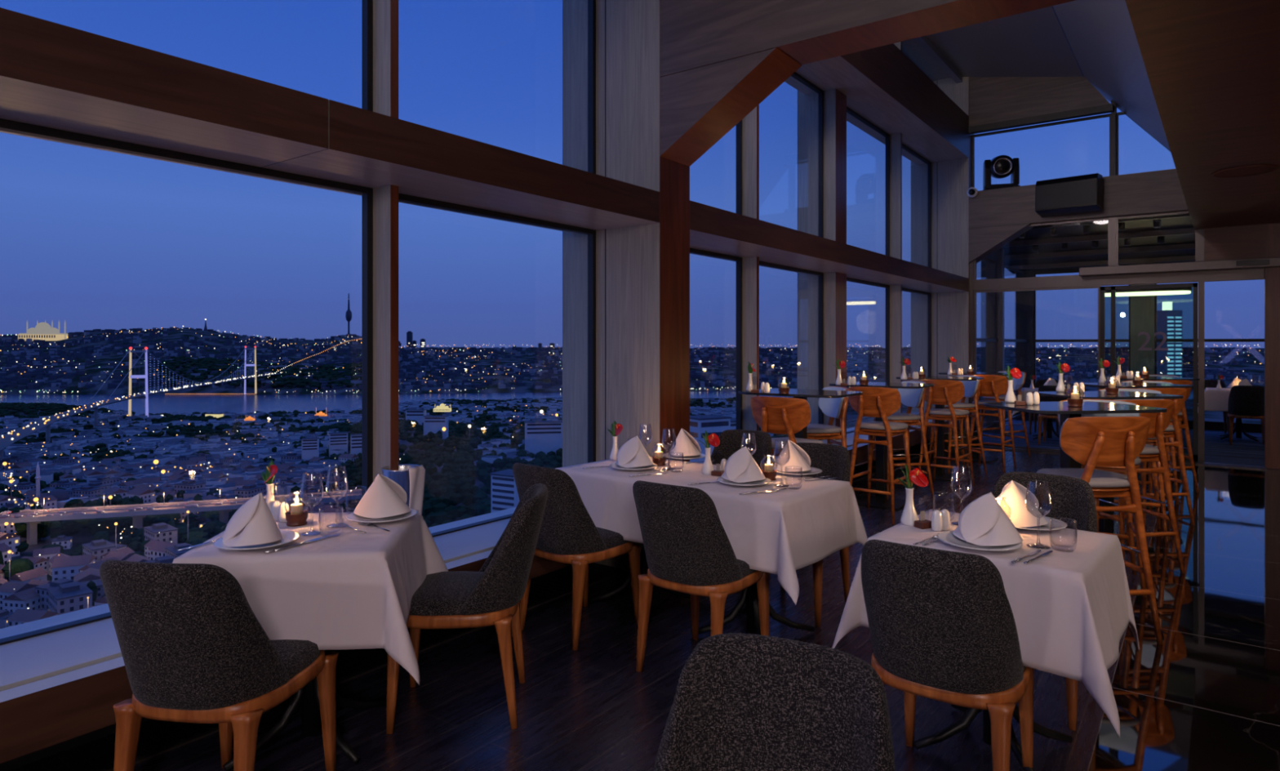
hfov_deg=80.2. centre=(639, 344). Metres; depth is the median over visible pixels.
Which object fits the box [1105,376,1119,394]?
candle holder
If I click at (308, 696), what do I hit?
dining table
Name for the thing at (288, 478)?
house
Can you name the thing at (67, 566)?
house
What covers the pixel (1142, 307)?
trim
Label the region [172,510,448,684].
tablecloth
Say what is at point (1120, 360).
flower vase
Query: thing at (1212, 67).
ceiling
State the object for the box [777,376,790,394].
candle holder
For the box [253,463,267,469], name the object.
house
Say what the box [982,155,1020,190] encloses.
stage light
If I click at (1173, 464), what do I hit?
bar stool
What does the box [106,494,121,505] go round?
tree
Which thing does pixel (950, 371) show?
flower vase
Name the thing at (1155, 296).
window
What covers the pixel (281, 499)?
pepper shaker
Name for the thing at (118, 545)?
house
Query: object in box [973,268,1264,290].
trim
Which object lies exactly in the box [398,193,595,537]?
window
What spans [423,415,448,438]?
building
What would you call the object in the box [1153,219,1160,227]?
ceiling spotlight
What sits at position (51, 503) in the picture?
house
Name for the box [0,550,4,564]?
tree
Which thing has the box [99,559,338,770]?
dining chair
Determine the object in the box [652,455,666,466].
wooden bowl
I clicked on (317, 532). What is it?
wine glass
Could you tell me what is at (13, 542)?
house
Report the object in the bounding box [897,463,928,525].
flower vase
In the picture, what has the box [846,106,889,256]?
window
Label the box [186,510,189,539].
street lamp
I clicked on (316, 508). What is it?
house
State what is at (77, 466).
house
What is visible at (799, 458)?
folded napkin
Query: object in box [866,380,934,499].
bar stool
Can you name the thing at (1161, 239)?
ceiling spotlight
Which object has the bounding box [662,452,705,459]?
plate
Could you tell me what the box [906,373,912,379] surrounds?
menu stand
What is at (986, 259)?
window
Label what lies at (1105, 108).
trim
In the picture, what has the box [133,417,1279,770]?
floor
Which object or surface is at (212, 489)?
house
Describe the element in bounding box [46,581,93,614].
house
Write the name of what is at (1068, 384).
menu stand
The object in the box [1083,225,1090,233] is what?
ceiling spotlight
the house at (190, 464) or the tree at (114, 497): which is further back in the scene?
the house at (190, 464)
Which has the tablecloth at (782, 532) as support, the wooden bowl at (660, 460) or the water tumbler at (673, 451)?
the water tumbler at (673, 451)
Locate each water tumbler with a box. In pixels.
[318,505,343,537]
[345,485,366,513]
[668,451,684,471]
[784,466,802,488]
[932,491,955,520]
[1048,516,1077,551]
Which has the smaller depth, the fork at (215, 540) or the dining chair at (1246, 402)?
the fork at (215, 540)
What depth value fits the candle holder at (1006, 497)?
2.78 m
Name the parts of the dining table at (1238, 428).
leg, leg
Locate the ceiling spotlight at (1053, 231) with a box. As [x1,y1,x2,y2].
[1050,227,1057,235]
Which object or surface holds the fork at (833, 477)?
on the tablecloth at (782, 532)
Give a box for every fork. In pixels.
[177,537,219,550]
[186,539,216,548]
[337,522,366,533]
[363,522,390,531]
[638,469,670,472]
[751,487,786,492]
[798,475,829,479]
[805,476,836,480]
[913,533,938,544]
[922,537,939,545]
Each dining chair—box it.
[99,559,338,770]
[386,483,547,733]
[512,462,642,650]
[632,480,770,671]
[653,632,895,770]
[711,429,771,469]
[777,442,850,626]
[861,538,1034,770]
[992,471,1097,730]
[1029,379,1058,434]
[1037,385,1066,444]
[1197,379,1228,434]
[1227,385,1264,444]
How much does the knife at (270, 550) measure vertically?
0.006 m
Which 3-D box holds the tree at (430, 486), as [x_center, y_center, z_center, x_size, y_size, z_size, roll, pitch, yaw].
[-141.068,99.700,521.837,9.966,12.589,9.365,0,0,-40]
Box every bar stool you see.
[750,395,823,465]
[807,386,851,485]
[848,386,914,524]
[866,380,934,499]
[915,378,974,493]
[928,374,987,474]
[965,374,1016,472]
[982,370,1031,456]
[1036,416,1162,644]
[1057,399,1146,596]
[1097,387,1168,542]
[1098,399,1184,573]
[1121,380,1179,504]
[1136,374,1185,469]
[1137,387,1195,525]
[1157,379,1199,492]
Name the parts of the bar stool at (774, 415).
leg, seat frame, seat, backrest, leg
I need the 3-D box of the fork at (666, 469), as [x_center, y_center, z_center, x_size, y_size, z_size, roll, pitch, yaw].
[0.074,0.684,4.092,0.192,0.007,0.022,0,0,-23]
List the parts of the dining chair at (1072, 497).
backrest, leg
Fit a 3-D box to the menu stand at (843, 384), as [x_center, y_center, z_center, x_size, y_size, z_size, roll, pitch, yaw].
[1.765,0.298,6.577,0.056,0.122,0.044,0,0,17]
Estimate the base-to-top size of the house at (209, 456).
22.997 m
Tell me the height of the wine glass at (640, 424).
0.221 m
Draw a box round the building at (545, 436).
[524,420,562,458]
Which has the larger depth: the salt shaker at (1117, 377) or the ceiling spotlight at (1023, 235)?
the ceiling spotlight at (1023, 235)
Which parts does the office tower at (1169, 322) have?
crown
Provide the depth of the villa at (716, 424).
324.11 m
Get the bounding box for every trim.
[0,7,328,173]
[0,411,964,763]
[8,442,933,770]
[106,444,945,770]
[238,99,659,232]
[373,0,398,480]
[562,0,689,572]
[660,0,1075,77]
[660,48,801,166]
[689,200,968,293]
[742,104,759,431]
[784,43,968,164]
[797,88,846,439]
[889,41,902,413]
[911,76,974,444]
[914,35,962,83]
[926,441,1266,470]
[968,103,1113,134]
[968,168,1188,228]
[968,223,1034,262]
[968,260,973,443]
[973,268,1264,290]
[981,248,1004,433]
[1002,227,1195,247]
[1004,243,1195,260]
[1008,255,1195,270]
[1011,412,1262,432]
[1015,270,1034,420]
[1030,213,1190,229]
[1033,268,1079,272]
[1111,100,1116,175]
[1111,216,1115,266]
[1130,284,1154,376]
[1198,228,1204,462]
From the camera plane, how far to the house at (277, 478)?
740.36 m
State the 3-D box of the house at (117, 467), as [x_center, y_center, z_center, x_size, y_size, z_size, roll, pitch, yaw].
[-573.601,143.255,833.406,13.946,18.926,12.950,0,0,20]
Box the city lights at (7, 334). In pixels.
[0,333,1249,392]
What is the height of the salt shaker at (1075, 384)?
0.077 m
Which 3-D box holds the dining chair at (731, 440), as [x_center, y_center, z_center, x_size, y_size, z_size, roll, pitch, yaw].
[0.583,1.018,4.933,0.454,0.868,0.605,0,0,33]
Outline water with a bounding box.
[0,390,1193,415]
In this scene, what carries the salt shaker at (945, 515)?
on the tablecloth at (1072, 611)
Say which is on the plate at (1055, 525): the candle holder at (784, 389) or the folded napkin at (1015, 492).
the folded napkin at (1015, 492)
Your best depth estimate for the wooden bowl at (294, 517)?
2.89 m
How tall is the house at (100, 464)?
18.446 m
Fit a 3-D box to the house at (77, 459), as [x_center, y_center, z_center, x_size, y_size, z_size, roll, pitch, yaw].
[-659.966,141.026,878.500,16.172,21.947,15.017,0,0,10]
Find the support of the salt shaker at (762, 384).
on the bar table at (802, 393)
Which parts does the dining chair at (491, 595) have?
leg, leg, seat, seat rail, backrest, leg, leg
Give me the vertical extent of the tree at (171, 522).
16.894 m
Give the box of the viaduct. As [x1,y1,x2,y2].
[0,481,361,544]
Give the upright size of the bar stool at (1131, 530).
1.101 m
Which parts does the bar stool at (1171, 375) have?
leg, leg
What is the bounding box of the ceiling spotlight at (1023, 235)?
[1018,232,1025,238]
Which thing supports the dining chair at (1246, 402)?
on the floor
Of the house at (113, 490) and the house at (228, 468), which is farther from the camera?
the house at (228, 468)
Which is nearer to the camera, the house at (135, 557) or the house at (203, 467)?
the house at (135, 557)
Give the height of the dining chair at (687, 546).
0.868 m
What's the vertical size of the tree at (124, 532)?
10.789 m
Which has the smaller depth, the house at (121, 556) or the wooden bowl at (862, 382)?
the wooden bowl at (862, 382)
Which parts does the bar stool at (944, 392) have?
leg, leg, backrest, seat frame, seat, leg, leg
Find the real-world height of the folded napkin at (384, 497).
0.165 m
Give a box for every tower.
[203,318,208,330]
[345,293,351,333]
[1156,301,1182,377]
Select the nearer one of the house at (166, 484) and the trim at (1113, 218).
the trim at (1113, 218)
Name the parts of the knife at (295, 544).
handle, blade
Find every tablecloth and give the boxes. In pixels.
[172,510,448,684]
[555,456,867,604]
[831,508,1139,737]
[1011,387,1038,415]
[1197,387,1231,413]
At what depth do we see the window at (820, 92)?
7.97 m
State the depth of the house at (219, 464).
837.10 m
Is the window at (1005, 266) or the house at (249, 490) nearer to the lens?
the window at (1005, 266)
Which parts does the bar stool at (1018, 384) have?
seat, leg, backrest, leg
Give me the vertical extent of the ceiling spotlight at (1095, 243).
0.101 m
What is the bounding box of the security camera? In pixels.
[966,186,977,197]
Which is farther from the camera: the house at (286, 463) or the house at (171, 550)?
the house at (286, 463)
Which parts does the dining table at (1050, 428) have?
leg, leg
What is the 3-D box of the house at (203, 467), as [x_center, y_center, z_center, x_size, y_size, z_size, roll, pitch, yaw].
[-494.746,143.634,856.353,13.568,16.282,9.950,0,0,15]
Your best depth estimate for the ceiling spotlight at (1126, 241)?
11.53 m
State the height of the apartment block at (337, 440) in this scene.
40.600 m
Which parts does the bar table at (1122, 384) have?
plate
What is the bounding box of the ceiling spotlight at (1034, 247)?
[1031,244,1038,251]
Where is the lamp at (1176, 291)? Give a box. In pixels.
[1104,282,1192,296]
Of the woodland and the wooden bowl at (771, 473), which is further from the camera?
the woodland
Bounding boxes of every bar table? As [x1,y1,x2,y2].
[737,387,862,438]
[829,381,933,510]
[896,375,984,481]
[938,371,1008,462]
[982,400,1166,467]
[1032,391,1183,551]
[1070,382,1193,509]
[1096,376,1199,480]
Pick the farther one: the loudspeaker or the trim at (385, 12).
the loudspeaker
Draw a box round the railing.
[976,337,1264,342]
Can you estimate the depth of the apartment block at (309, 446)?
895.23 m
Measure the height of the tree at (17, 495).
13.776 m
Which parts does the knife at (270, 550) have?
handle, blade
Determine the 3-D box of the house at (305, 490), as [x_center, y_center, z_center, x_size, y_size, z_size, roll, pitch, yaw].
[-292.550,136.973,663.961,18.932,20.764,11.807,0,0,-23]
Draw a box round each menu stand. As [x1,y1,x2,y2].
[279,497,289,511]
[711,463,724,475]
[751,384,759,392]
[840,378,847,386]
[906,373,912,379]
[914,494,931,528]
[1013,394,1026,404]
[1064,377,1073,391]
[1104,377,1111,383]
[1120,372,1126,377]
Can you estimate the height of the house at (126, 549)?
16.644 m
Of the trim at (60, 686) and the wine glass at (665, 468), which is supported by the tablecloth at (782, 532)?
the wine glass at (665, 468)
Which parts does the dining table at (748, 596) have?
leg, leg, leg, leg, leg, leg, leg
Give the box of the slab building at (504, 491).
[489,468,519,512]
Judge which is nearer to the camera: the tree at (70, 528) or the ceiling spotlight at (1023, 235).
the ceiling spotlight at (1023, 235)
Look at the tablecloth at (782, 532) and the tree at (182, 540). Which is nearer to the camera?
the tablecloth at (782, 532)
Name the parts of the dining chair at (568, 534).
leg, backrest, leg, seat rail, leg, seat, leg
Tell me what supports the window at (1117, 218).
in the wall at (1272, 275)
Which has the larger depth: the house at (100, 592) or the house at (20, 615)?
the house at (100, 592)
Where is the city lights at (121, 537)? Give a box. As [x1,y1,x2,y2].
[0,325,1255,608]
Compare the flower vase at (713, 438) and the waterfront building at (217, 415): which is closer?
the flower vase at (713, 438)
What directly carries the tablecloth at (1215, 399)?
on the dining table at (1238, 428)
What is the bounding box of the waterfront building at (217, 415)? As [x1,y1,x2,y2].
[204,413,224,417]
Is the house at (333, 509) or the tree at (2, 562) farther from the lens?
the house at (333, 509)
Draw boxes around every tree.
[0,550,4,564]
[1,558,34,580]
[8,506,24,513]
[10,507,22,512]
[11,493,24,498]
[15,523,40,537]
[16,541,29,554]
[37,524,48,540]
[40,543,63,553]
[61,522,82,536]
[68,498,83,506]
[70,551,82,555]
[74,542,84,552]
[86,580,97,605]
[92,530,110,541]
[97,520,120,534]
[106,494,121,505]
[117,534,131,544]
[121,528,126,535]
[126,527,137,537]
[127,516,144,525]
[131,552,146,556]
[135,527,144,538]
[139,539,151,551]
[142,520,149,527]
[168,519,175,527]
[172,516,178,525]
[176,525,190,539]
[180,533,186,542]
[184,530,199,541]
[190,526,203,531]
[201,511,210,518]
[202,520,217,536]
[423,488,429,493]
[426,480,437,489]
[426,497,439,505]
[445,485,452,495]
[457,504,466,508]
[464,493,472,506]
[470,484,479,493]
[475,498,481,505]
[484,508,490,514]
[486,473,490,486]
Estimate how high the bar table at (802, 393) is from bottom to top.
1.090 m
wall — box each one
[0,440,928,770]
[1204,222,1279,469]
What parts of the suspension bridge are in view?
tower leg, tower leg, tower leg, tower leg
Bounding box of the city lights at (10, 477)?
[0,326,1261,555]
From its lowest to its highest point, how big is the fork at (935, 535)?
0.007 m
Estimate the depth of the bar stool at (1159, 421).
4.87 m
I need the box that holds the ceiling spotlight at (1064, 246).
[1061,243,1067,249]
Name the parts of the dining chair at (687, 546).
leg, backrest, leg, seat rail, leg, seat, leg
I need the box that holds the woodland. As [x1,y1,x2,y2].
[0,355,788,551]
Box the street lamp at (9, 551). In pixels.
[7,550,11,581]
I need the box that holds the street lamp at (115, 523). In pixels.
[114,522,117,551]
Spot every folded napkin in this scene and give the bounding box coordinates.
[222,492,282,546]
[353,473,410,518]
[615,435,653,467]
[670,428,701,456]
[720,445,765,482]
[773,440,811,471]
[952,491,1022,546]
[995,480,1047,526]
[1045,377,1057,385]
[1227,377,1240,387]
[1238,378,1251,385]
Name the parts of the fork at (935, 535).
handle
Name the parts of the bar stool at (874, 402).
leg, foot rail, leg, backrest, seat frame, seat, leg, leg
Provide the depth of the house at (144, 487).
676.08 m
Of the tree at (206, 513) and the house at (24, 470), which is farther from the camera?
the house at (24, 470)
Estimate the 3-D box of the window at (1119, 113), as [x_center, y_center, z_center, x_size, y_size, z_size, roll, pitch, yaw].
[6.717,-2.595,9.573,1.230,0.850,0.045,0,0,37]
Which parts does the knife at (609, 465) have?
handle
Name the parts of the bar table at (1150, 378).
plate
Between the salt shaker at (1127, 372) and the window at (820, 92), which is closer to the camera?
the window at (820, 92)
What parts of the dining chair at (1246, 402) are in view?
leg, leg, seat rail, backrest, leg, leg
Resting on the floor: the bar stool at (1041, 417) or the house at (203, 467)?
the bar stool at (1041, 417)
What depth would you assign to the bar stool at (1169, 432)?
6.14 m
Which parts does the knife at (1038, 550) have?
handle, blade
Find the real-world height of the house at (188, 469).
19.435 m
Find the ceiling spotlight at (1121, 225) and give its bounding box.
[1118,222,1124,230]
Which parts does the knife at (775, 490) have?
handle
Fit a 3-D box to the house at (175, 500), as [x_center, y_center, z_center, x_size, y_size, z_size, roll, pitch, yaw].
[-366.603,133.443,604.174,11.844,20.830,18.992,0,0,-40]
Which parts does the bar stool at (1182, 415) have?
backrest, leg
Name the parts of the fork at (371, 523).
handle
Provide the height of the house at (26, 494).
16.631 m
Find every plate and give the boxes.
[213,528,299,549]
[346,507,417,522]
[609,462,657,470]
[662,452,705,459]
[716,476,771,485]
[773,466,822,475]
[937,529,1022,550]
[1015,515,1067,529]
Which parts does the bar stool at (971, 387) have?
leg, leg, seat, leg, foot rail, backrest, seat frame, leg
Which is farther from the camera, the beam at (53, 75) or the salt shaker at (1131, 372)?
the salt shaker at (1131, 372)
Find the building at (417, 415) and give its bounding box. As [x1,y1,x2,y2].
[405,408,426,424]
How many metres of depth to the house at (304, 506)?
595.62 m
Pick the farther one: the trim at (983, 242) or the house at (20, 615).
the house at (20, 615)
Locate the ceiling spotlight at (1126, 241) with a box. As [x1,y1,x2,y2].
[1124,238,1130,245]
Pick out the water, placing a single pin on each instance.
(157, 403)
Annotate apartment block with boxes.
[301,437,319,460]
[328,431,348,457]
[350,433,361,454]
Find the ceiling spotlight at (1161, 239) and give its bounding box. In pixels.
[1157,235,1164,243]
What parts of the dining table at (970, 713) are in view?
leg, leg, leg, leg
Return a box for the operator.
[1079,257,1279,276]
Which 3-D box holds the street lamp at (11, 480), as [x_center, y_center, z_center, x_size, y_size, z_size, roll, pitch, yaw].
[-529.515,126.261,640.000,2.800,24.695,2.663,0,0,37]
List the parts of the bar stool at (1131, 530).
backrest, seat frame, seat, leg, leg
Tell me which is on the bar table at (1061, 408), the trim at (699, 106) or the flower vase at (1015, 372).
the flower vase at (1015, 372)
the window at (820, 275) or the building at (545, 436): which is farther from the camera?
the building at (545, 436)
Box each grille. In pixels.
[1035,178,1095,209]
[1213,166,1276,176]
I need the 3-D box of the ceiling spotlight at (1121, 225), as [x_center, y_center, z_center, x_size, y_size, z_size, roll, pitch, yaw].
[6.758,-1.650,10.676,0.090,0.101,0.090,0,0,37]
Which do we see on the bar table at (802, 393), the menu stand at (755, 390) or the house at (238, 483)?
the menu stand at (755, 390)
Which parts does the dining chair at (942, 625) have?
leg, backrest, seat rail, leg, leg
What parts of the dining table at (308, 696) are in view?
leg, leg, leg, leg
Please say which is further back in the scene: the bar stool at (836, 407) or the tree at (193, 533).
the tree at (193, 533)
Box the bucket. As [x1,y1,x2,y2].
[376,463,425,515]
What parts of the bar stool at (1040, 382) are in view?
leg, leg, backrest, leg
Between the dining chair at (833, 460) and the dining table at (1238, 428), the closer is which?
the dining chair at (833, 460)
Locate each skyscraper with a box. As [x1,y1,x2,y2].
[406,330,412,346]
[412,340,416,346]
[420,338,425,346]
[549,342,555,346]
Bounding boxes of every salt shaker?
[271,500,280,520]
[278,502,288,522]
[720,458,726,471]
[760,382,764,391]
[764,382,769,392]
[847,376,851,385]
[851,376,855,385]
[912,371,915,378]
[931,509,942,531]
[940,508,950,530]
[957,368,960,374]
[1026,391,1033,404]
[1032,391,1039,404]
[1072,382,1079,392]
[1079,382,1084,392]
[1111,375,1115,383]
[1115,375,1119,384]
[1125,370,1129,377]
[1128,370,1133,377]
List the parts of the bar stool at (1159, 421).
foot rail, leg, leg, backrest, seat, seat frame, foot rail, leg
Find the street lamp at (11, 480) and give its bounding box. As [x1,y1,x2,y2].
[8,479,13,496]
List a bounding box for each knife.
[264,537,320,552]
[273,535,329,551]
[582,465,609,468]
[629,472,667,476]
[687,481,718,484]
[738,489,780,494]
[1011,549,1041,563]
[1023,550,1053,564]
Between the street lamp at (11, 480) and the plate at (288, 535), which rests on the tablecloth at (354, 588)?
the plate at (288, 535)
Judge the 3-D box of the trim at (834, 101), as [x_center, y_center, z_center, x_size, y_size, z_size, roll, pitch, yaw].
[1.952,-1.425,8.154,0.430,4.850,0.300,0,0,37]
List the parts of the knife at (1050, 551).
handle, blade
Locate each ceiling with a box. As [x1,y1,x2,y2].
[902,38,951,80]
[925,6,1084,77]
[1000,216,1195,274]
[1052,0,1170,151]
[1124,0,1279,230]
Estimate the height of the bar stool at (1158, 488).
1.101 m
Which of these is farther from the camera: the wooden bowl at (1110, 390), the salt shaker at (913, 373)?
the salt shaker at (913, 373)
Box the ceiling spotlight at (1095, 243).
[1092,240,1098,248]
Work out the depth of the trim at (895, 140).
9.61 m
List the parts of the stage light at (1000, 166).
yoke arm, yoke arm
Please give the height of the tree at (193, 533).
12.674 m
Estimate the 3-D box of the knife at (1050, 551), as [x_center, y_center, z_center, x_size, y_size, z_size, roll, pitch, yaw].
[1.290,0.685,2.453,0.222,0.006,0.014,0,0,-41]
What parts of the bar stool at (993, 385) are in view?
leg, leg, seat frame, backrest, leg, leg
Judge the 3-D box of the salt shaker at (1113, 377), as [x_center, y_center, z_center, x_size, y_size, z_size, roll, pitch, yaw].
[4.262,0.321,6.840,0.040,0.077,0.038,0,0,37]
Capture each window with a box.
[0,118,373,644]
[361,0,373,111]
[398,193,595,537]
[587,0,595,173]
[689,247,742,429]
[736,120,742,214]
[759,260,823,439]
[791,72,823,237]
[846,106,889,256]
[846,276,889,433]
[902,143,931,267]
[902,287,931,414]
[971,113,1111,187]
[973,217,1111,281]
[973,285,1101,450]
[982,257,995,431]
[1004,264,1025,422]
[1033,271,1130,414]
[1115,111,1126,175]
[1115,210,1198,275]
[1154,283,1261,425]
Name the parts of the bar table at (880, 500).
plate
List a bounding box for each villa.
[689,414,731,462]
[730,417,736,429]
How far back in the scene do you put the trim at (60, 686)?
2.38 m
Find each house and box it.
[0,457,14,469]
[0,494,17,507]
[0,511,18,533]
[0,531,20,556]
[0,542,12,564]
[0,564,8,581]
[0,577,7,585]
[0,581,38,610]
[0,608,13,626]
[0,618,5,628]
[1,502,22,510]
[2,584,40,611]
[5,608,57,626]
[6,455,22,462]
[9,481,35,489]
[9,566,48,582]
[12,462,32,471]
[13,462,28,465]
[17,469,29,472]
[21,555,48,573]
[22,489,41,500]
[24,494,57,509]
[27,492,48,498]
[27,579,51,585]
[28,466,42,481]
[32,546,60,559]
[35,577,87,610]
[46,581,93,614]
[47,552,69,576]
[48,480,79,487]
[50,554,96,580]
[51,534,72,549]
[52,456,76,463]
[59,473,75,481]
[66,486,80,497]
[67,456,79,462]
[71,464,84,471]
[72,485,103,496]
[73,567,101,583]
[78,556,119,572]
[80,482,110,490]
[81,538,115,562]
[84,468,104,479]
[88,475,119,487]
[93,462,108,468]
[93,595,107,605]
[95,579,105,599]
[100,551,133,560]
[101,546,135,557]
[102,457,120,462]
[102,467,120,475]
[105,475,124,482]
[105,485,128,504]
[111,466,124,468]
[111,542,127,549]
[114,471,134,479]
[117,479,142,488]
[120,467,137,473]
[120,486,129,490]
[124,553,151,561]
[125,488,155,503]
[128,482,155,491]
[131,462,150,472]
[137,476,161,483]
[142,486,161,491]
[143,522,177,542]
[143,539,159,558]
[144,555,175,563]
[148,540,177,559]
[153,465,172,471]
[156,490,176,499]
[159,482,173,488]
[164,458,181,465]
[164,542,194,557]
[166,473,191,480]
[168,475,187,481]
[168,497,187,502]
[173,468,189,474]
[173,480,205,492]
[174,454,191,461]
[177,511,195,522]
[180,460,198,468]
[182,471,200,475]
[186,468,203,473]
[188,515,211,527]
[189,456,206,462]
[190,453,212,460]
[192,464,208,471]
[204,493,214,500]
[206,473,228,482]
[208,462,229,468]
[208,486,222,491]
[211,493,234,499]
[218,456,241,462]
[222,466,237,471]
[226,476,243,482]
[234,484,266,497]
[235,479,255,488]
[239,461,254,466]
[240,462,253,468]
[241,466,261,471]
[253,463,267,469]
[256,473,262,479]
[256,481,276,493]
[257,473,280,483]
[276,464,296,472]
[280,452,301,460]
[280,468,295,474]
[281,462,295,465]
[281,476,293,484]
[284,477,302,484]
[289,503,307,511]
[293,488,316,493]
[294,465,307,468]
[304,480,320,492]
[306,503,338,512]
[309,456,324,462]
[317,469,337,486]
[322,506,350,512]
[327,475,346,490]
[337,499,349,504]
[338,453,358,463]
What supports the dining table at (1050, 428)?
on the floor
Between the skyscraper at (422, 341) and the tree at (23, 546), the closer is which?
the tree at (23, 546)
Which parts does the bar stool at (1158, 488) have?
backrest, seat frame, seat, leg, leg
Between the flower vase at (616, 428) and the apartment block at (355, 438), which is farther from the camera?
the apartment block at (355, 438)
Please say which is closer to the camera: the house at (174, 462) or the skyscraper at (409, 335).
the house at (174, 462)
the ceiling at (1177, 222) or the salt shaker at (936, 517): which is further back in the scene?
the ceiling at (1177, 222)
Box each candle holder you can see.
[284,491,309,526]
[651,443,666,466]
[760,456,777,479]
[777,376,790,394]
[858,371,869,385]
[917,368,925,378]
[966,364,974,374]
[997,497,1011,518]
[1066,385,1084,406]
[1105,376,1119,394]
[1131,370,1143,385]
[1139,366,1149,378]
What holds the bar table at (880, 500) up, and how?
on the floor
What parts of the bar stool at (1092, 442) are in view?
leg, leg, backrest, seat, seat frame, foot rail, leg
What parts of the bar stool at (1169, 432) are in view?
leg, leg, backrest, seat, seat frame, leg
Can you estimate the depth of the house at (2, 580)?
391.29 m
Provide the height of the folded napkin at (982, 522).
0.165 m
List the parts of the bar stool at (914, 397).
leg, leg, seat, leg, foot rail, seat frame, backrest, leg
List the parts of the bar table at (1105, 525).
plate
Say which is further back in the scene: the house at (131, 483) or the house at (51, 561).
the house at (131, 483)
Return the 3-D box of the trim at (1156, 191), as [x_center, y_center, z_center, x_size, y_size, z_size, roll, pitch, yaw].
[7.435,-1.911,9.004,6.600,0.519,0.337,0,0,37]
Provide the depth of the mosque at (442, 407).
1194.99 m
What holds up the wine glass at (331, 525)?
on the tablecloth at (354, 588)
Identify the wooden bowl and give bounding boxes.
[284,509,308,526]
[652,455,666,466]
[760,468,777,479]
[777,386,790,394]
[859,379,868,385]
[918,373,925,378]
[966,371,973,374]
[1066,397,1083,406]
[1105,386,1118,394]
[1132,379,1142,385]
[1140,373,1149,378]
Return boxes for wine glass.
[299,471,324,535]
[325,466,347,527]
[638,423,652,444]
[661,428,675,469]
[741,432,756,455]
[773,439,790,486]
[950,465,973,524]
[1025,480,1052,548]
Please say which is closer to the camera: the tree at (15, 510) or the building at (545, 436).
the tree at (15, 510)
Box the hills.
[0,326,1253,390]
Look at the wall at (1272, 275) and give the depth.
8.87 m
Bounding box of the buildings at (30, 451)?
[0,396,788,506]
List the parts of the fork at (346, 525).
handle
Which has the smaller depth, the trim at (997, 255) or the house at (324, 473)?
the trim at (997, 255)
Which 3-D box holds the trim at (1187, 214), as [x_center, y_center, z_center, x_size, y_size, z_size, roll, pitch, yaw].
[7.634,-1.696,9.440,6.800,0.080,0.060,0,0,37]
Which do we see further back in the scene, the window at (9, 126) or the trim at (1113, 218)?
the trim at (1113, 218)
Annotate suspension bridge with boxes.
[0,346,282,460]
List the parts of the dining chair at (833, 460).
backrest, leg, leg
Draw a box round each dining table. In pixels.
[222,675,386,770]
[587,542,814,634]
[913,703,1072,770]
[1032,417,1059,439]
[1219,417,1258,441]
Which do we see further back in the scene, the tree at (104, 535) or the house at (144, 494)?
the house at (144, 494)
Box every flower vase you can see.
[261,459,277,511]
[607,420,622,459]
[697,430,719,474]
[746,360,755,391]
[832,359,845,385]
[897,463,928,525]
[898,357,911,379]
[946,355,956,374]
[1000,364,1022,402]
[1029,373,1035,388]
[1052,360,1070,391]
[1095,358,1109,383]
[1114,355,1124,377]
[1215,373,1223,388]
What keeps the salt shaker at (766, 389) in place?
on the bar table at (802, 393)
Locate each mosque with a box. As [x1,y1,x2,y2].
[17,320,67,340]
[35,461,79,507]
[244,414,254,420]
[314,408,327,416]
[433,403,451,411]
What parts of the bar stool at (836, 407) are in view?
seat, seat frame, leg, backrest, leg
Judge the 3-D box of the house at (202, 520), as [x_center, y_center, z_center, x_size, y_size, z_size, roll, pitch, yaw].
[-316.982,133.859,547.757,13.043,17.719,13.043,0,0,-41]
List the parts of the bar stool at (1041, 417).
leg, leg, seat rail, backrest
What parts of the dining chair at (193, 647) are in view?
leg, backrest, leg, seat rail, leg, seat, leg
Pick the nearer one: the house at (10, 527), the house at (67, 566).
the house at (67, 566)
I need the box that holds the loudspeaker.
[1035,173,1103,217]
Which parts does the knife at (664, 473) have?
handle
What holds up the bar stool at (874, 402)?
on the floor
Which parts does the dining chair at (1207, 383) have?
backrest, leg, leg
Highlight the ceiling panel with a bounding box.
[968,76,1110,126]
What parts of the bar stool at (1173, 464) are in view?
leg, leg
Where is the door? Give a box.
[1100,282,1197,461]
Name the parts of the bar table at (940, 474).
plate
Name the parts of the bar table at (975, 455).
plate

